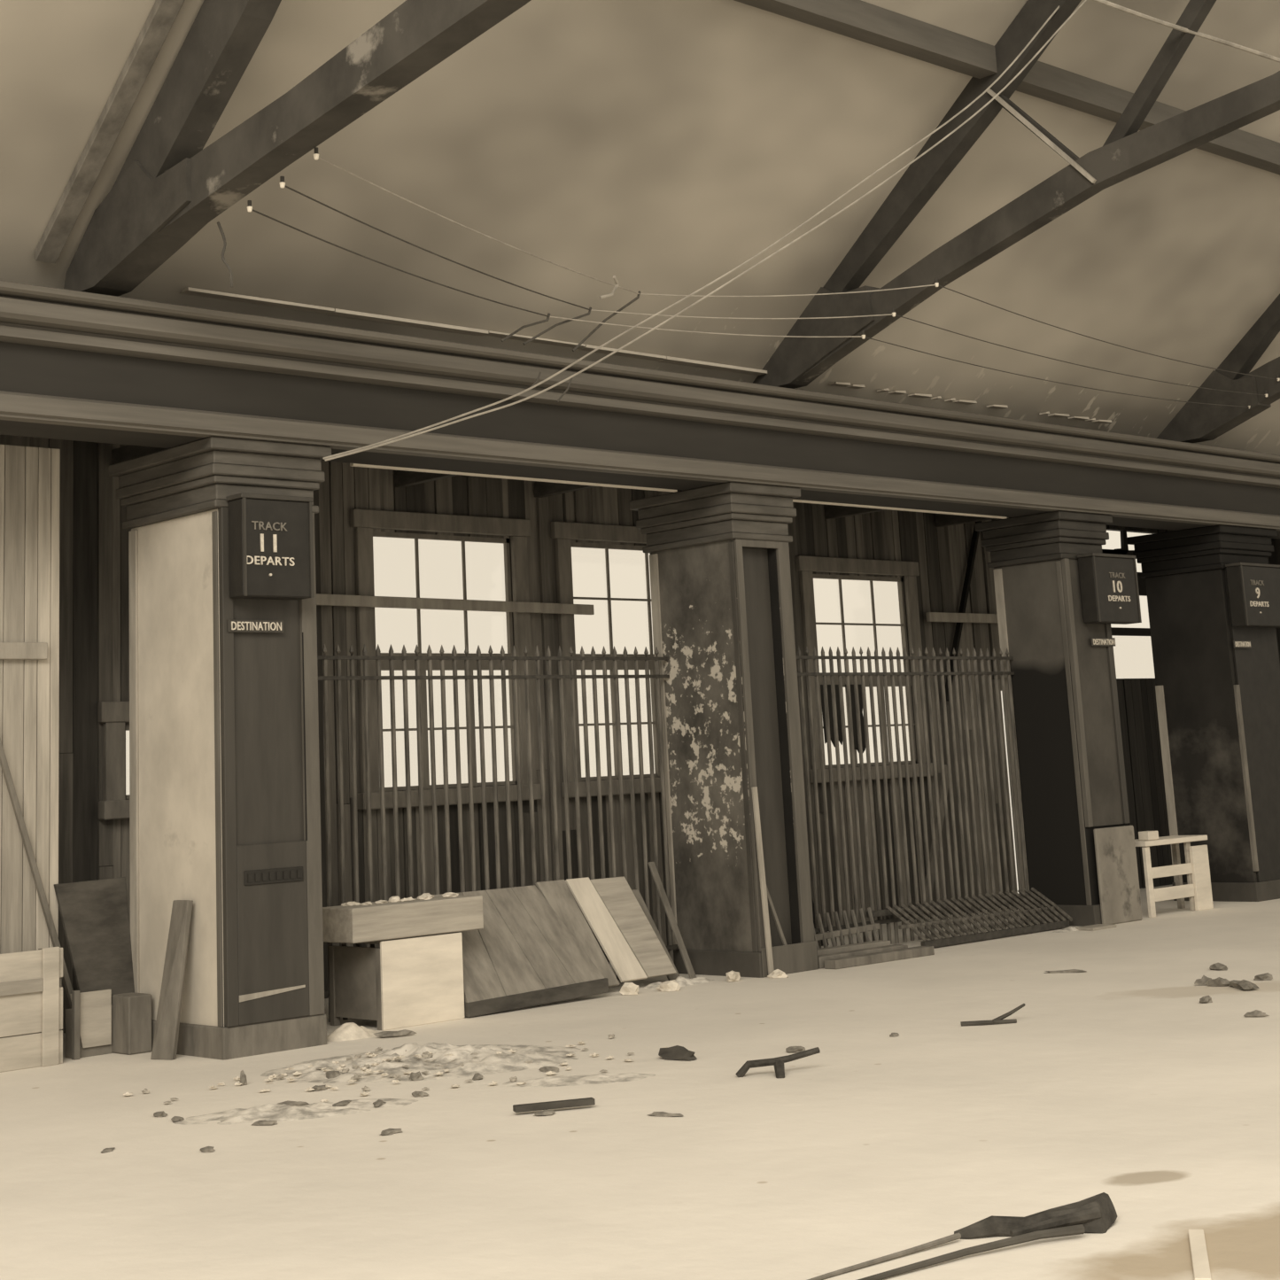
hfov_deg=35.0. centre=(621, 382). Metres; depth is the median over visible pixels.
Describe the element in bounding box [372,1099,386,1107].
fragment
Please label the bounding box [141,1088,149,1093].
crumb
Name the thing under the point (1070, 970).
fragment
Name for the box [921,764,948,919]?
board
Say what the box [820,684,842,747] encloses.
scrap
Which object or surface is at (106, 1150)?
fragment
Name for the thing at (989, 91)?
lath
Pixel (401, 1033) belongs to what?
fragment
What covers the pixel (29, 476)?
hoarding
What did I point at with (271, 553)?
sign
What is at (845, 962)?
plank
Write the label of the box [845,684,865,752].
scrap
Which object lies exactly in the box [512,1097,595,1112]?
scrap
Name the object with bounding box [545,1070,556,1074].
crumb
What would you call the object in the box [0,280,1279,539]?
beam
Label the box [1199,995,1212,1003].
fragment
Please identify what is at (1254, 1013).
fragment
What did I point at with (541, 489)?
joist
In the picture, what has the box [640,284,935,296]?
wire
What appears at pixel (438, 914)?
wooden beam
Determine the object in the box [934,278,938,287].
insulator
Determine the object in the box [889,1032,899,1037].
fragment
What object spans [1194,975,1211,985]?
fragment
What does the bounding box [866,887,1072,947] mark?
fence
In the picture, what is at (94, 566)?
wall
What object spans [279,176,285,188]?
insulator
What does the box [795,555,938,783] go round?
window
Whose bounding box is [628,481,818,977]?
pier
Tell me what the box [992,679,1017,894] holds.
plank
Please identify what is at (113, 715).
window
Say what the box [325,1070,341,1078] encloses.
fragment
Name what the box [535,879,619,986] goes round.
plank
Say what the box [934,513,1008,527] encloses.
joist
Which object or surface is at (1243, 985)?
fragment
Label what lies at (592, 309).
wire
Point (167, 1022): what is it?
leaning board
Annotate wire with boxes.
[252,209,548,317]
[284,185,590,310]
[318,156,639,294]
[530,372,541,387]
[550,316,862,337]
[556,377,572,402]
[590,309,892,318]
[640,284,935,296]
[865,336,1248,407]
[895,314,1265,395]
[938,285,1278,380]
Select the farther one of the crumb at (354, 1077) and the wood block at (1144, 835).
the wood block at (1144, 835)
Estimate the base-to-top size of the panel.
0.803 m
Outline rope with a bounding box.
[217,221,232,287]
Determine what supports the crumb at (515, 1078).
on the rubble heap at (602, 1078)
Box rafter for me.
[35,0,184,263]
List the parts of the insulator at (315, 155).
porcelain knob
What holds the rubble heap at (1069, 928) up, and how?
on the floor
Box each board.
[150,899,193,1060]
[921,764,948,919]
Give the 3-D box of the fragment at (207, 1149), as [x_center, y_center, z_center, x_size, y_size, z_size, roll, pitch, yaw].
[-1.895,3.511,9.279,0.062,0.020,0.081,7,-15,-43]
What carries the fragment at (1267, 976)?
on the floor
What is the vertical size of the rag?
0.170 m
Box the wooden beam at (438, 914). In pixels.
[322,895,483,943]
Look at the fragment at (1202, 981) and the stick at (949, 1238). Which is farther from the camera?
the fragment at (1202, 981)
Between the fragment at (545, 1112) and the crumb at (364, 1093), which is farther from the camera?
the crumb at (364, 1093)
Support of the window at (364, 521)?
in the wall
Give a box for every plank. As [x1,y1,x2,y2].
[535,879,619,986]
[565,876,647,982]
[589,876,676,977]
[631,889,679,980]
[647,861,696,978]
[817,939,890,954]
[817,944,907,969]
[823,946,934,969]
[992,679,1017,894]
[1187,1229,1211,1279]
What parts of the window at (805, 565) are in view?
sash, sash, sill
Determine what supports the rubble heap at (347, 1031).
on the floor
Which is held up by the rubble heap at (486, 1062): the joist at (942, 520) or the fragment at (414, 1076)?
the fragment at (414, 1076)
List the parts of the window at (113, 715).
sill, sash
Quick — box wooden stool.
[1134,835,1213,917]
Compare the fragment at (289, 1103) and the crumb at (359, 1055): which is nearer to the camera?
the fragment at (289, 1103)
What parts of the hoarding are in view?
cross rail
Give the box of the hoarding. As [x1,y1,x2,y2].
[0,444,60,1038]
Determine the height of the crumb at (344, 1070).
0.022 m
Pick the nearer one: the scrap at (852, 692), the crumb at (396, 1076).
the crumb at (396, 1076)
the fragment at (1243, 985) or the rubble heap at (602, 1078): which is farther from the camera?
the fragment at (1243, 985)
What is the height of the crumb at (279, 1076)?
0.022 m
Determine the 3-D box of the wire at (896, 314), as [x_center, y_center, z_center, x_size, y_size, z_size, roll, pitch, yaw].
[4.398,-0.165,18.527,0.008,0.128,6.307,-13,-15,43]
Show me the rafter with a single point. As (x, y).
(163, 14)
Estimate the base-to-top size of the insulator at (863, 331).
0.068 m
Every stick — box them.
[807,1233,961,1279]
[857,1224,1085,1279]
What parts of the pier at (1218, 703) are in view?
panel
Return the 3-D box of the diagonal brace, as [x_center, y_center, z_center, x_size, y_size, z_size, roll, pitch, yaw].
[3.713,2.452,22.073,0.887,2.016,0.060,7,-15,-43]
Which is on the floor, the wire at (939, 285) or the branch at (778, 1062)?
the branch at (778, 1062)
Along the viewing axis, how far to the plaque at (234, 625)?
13.10 m
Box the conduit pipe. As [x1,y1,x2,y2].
[180,287,1111,423]
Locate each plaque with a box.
[227,619,283,632]
[1090,637,1115,646]
[1233,640,1251,648]
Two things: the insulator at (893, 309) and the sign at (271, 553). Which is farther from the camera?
the insulator at (893, 309)
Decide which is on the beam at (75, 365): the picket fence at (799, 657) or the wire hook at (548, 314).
the wire hook at (548, 314)
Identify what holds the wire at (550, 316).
attached to the wire hook at (548, 314)
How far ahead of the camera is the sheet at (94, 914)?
13.23 m
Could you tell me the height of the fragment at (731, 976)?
0.075 m
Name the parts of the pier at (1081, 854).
panel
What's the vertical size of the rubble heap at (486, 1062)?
0.133 m
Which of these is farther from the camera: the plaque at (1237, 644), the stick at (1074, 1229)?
the plaque at (1237, 644)
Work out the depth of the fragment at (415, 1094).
10.59 m
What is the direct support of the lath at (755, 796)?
on the floor
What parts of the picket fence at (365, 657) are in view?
rail, rail, rail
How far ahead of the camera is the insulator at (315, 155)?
11.32 m
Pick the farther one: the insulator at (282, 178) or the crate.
the crate
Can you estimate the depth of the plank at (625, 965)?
15.46 m
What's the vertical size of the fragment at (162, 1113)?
0.022 m
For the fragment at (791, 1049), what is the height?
0.031 m
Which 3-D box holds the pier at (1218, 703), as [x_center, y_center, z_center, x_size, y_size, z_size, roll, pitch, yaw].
[6.434,3.557,21.791,1.170,3.878,1.150,7,-15,-43]
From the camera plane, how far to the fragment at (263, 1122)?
9.92 m
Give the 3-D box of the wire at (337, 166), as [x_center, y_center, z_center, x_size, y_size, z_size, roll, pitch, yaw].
[-0.784,-0.968,13.473,0.010,0.161,4.697,-7,-12,22]
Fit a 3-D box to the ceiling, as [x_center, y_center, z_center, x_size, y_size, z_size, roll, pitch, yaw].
[5.371,-2.351,18.181,56.000,4.720,5.750,7,-15,-43]
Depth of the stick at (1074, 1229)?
6.63 m
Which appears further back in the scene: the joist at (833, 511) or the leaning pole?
the joist at (833, 511)
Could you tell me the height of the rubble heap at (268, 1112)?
0.076 m
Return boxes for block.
[111,992,152,1055]
[1138,830,1158,840]
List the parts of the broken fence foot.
rail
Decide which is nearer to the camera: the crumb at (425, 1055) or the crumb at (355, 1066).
the crumb at (355, 1066)
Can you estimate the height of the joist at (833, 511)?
0.130 m
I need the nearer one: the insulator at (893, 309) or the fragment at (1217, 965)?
the fragment at (1217, 965)
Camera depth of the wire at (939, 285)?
17.83 m
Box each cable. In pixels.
[322,5,1059,459]
[324,0,1086,461]
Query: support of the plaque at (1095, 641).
attached to the pier at (1081, 854)
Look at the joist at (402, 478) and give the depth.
16.94 m
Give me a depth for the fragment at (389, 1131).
9.50 m
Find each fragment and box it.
[100,1147,115,1153]
[153,1110,167,1117]
[170,1116,184,1122]
[199,1146,215,1152]
[239,1070,247,1085]
[251,1119,277,1125]
[278,1100,309,1106]
[311,1084,327,1091]
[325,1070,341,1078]
[332,1100,351,1106]
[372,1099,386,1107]
[373,1029,416,1038]
[380,1128,402,1135]
[408,1070,423,1080]
[411,1091,428,1097]
[472,1072,482,1080]
[532,1109,555,1116]
[538,1066,558,1072]
[619,982,638,994]
[646,1111,682,1117]
[655,979,680,991]
[726,970,740,981]
[767,969,788,977]
[785,1046,805,1052]
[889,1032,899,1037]
[1043,969,1086,973]
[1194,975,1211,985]
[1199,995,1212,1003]
[1205,977,1229,986]
[1209,962,1227,969]
[1229,979,1259,990]
[1243,1009,1269,1016]
[1253,972,1272,980]
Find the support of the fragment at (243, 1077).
on the floor
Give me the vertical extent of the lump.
0.071 m
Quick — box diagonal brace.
[945,520,981,701]
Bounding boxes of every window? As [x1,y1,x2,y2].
[98,701,129,820]
[316,508,594,810]
[550,520,660,798]
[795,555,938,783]
[1101,530,1150,636]
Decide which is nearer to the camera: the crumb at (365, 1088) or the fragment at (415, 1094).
the fragment at (415, 1094)
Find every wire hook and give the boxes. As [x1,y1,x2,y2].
[501,313,550,341]
[522,306,591,345]
[572,290,640,351]
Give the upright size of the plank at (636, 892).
0.686 m
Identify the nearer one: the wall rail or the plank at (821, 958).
the plank at (821, 958)
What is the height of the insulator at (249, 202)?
0.068 m
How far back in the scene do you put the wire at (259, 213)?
13.04 m
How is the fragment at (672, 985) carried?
on the floor
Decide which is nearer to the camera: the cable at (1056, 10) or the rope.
the rope
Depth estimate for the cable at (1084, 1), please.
13.87 m
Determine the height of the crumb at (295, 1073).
0.019 m
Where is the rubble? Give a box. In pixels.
[341,892,458,906]
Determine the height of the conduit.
0.128 m
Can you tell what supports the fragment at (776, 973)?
on the floor
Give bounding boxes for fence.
[317,643,678,1022]
[795,645,1032,948]
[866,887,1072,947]
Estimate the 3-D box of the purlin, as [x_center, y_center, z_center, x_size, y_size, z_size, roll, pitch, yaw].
[3.511,-2.424,16.503,25.000,0.221,0.170,7,-15,-43]
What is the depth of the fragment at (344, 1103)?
10.35 m
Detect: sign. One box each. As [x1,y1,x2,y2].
[225,492,314,599]
[1076,552,1141,624]
[1225,562,1279,628]
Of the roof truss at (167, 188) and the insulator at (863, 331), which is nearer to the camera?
the roof truss at (167, 188)
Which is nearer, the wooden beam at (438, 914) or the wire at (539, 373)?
the wooden beam at (438, 914)
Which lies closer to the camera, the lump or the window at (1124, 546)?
the lump
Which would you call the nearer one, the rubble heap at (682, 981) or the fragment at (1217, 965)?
the fragment at (1217, 965)
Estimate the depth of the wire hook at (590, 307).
14.96 m
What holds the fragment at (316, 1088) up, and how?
on the floor
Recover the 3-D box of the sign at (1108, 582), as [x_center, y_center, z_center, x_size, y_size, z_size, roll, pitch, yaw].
[4.736,2.008,19.677,0.744,0.660,0.187,7,-15,-43]
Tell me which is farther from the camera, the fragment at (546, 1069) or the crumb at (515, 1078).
the fragment at (546, 1069)
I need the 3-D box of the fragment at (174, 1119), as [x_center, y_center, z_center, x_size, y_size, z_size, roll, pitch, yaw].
[-2.236,3.709,10.212,0.063,0.020,0.129,-2,-11,-7]
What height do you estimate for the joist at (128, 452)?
0.130 m
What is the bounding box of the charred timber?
[956,1190,1118,1237]
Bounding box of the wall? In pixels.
[0,434,1279,1033]
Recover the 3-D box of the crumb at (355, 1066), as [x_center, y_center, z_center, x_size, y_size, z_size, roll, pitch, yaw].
[-1.511,3.897,11.542,0.050,0.022,0.038,-2,-11,-5]
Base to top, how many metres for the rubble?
0.041 m
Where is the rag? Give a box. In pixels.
[599,275,619,299]
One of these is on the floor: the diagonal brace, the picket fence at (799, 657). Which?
the picket fence at (799, 657)
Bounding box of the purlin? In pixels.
[734,0,1279,174]
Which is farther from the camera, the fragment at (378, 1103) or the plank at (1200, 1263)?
the fragment at (378, 1103)
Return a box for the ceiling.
[0,0,1279,455]
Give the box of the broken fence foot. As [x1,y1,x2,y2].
[813,907,879,948]
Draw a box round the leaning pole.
[0,737,73,1008]
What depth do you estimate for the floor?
9.05 m
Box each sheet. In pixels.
[54,876,134,994]
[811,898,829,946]
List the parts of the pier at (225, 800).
panel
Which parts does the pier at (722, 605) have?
rail, board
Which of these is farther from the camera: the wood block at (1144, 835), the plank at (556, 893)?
the wood block at (1144, 835)
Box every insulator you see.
[247,200,252,212]
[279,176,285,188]
[313,147,318,160]
[861,330,865,339]
[892,308,895,317]
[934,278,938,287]
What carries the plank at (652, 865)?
on the floor
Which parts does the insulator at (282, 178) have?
porcelain knob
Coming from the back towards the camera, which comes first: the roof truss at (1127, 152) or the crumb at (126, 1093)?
the roof truss at (1127, 152)
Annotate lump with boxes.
[658,1045,696,1060]
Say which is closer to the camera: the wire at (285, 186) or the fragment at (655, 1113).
the fragment at (655, 1113)
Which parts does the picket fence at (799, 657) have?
rail, rail, rail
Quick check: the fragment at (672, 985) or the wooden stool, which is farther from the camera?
the wooden stool
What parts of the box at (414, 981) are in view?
corner post, panel, corner post, panel, panel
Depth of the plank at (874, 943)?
16.73 m
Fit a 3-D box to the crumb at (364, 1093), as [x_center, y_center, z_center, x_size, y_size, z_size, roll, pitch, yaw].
[-1.355,3.753,10.703,0.059,0.019,0.058,-13,-15,43]
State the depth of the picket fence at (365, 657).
15.38 m
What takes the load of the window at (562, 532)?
in the wall
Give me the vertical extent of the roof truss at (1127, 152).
3.660 m
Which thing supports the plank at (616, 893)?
on the floor
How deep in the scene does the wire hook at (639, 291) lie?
15.32 m
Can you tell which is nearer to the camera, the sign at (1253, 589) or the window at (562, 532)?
the window at (562, 532)
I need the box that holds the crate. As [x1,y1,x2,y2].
[0,946,62,1072]
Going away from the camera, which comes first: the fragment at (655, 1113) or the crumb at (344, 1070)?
the fragment at (655, 1113)
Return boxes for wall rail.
[925,612,998,623]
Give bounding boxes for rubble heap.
[172,1098,418,1124]
[260,1042,580,1083]
[326,1022,378,1041]
[502,1072,655,1087]
[642,976,714,989]
[1051,926,1078,932]
[1075,923,1116,930]
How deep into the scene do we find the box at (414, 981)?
13.81 m
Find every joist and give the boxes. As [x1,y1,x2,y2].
[111,444,168,465]
[394,470,457,488]
[533,481,596,497]
[825,504,888,519]
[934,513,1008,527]
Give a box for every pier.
[108,436,331,1060]
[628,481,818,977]
[974,510,1142,926]
[1126,524,1279,901]
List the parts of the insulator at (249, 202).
porcelain knob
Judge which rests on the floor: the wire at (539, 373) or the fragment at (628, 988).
the fragment at (628, 988)
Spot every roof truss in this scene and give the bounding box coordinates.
[63,0,531,296]
[752,0,1279,388]
[1156,294,1279,442]
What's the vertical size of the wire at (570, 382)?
0.207 m
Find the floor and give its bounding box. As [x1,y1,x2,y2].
[0,884,1279,1279]
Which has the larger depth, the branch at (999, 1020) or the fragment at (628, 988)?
the fragment at (628, 988)
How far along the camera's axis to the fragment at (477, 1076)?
11.09 m
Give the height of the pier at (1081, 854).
3.878 m
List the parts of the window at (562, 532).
sill, sash, sash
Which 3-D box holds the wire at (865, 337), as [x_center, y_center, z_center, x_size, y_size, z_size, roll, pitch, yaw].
[4.223,-0.009,18.695,6.302,0.112,0.008,8,-15,-44]
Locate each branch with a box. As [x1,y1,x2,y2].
[735,1047,820,1078]
[960,1003,1025,1026]
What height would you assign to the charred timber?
0.113 m
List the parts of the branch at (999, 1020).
stem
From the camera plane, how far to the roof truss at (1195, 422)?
21.06 m
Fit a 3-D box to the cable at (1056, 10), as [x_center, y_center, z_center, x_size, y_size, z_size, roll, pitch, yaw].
[0.911,-1.432,14.284,6.034,3.871,0.519,0,-11,-15]
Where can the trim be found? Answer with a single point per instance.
(351, 464)
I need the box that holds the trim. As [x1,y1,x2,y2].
[349,463,1006,519]
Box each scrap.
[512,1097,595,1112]
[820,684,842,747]
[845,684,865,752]
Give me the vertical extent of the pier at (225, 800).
3.878 m
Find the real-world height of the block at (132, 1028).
0.360 m
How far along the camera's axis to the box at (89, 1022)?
12.96 m
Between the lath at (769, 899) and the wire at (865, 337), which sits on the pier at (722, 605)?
the lath at (769, 899)
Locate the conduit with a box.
[1091,0,1279,62]
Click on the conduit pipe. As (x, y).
(335, 312)
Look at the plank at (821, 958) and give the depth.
16.51 m
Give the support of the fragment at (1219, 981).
on the floor
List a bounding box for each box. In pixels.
[65,989,112,1060]
[328,931,464,1030]
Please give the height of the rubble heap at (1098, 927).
0.025 m
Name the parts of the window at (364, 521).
sash, sash, sill, wall rail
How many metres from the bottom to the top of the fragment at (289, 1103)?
0.029 m
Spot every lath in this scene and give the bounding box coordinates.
[751,786,774,975]
[766,885,787,945]
[986,88,1096,183]
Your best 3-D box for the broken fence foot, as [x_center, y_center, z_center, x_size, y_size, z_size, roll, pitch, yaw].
[1.730,4.512,17.127,1.351,0.646,0.123,7,-15,-43]
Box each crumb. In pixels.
[123,1092,132,1095]
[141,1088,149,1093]
[276,1074,284,1078]
[292,1071,302,1075]
[341,1068,349,1072]
[349,1075,359,1079]
[351,1064,359,1069]
[353,1054,361,1058]
[359,1091,370,1095]
[361,1086,370,1090]
[393,1074,401,1078]
[421,1053,428,1057]
[509,1076,517,1081]
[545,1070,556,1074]

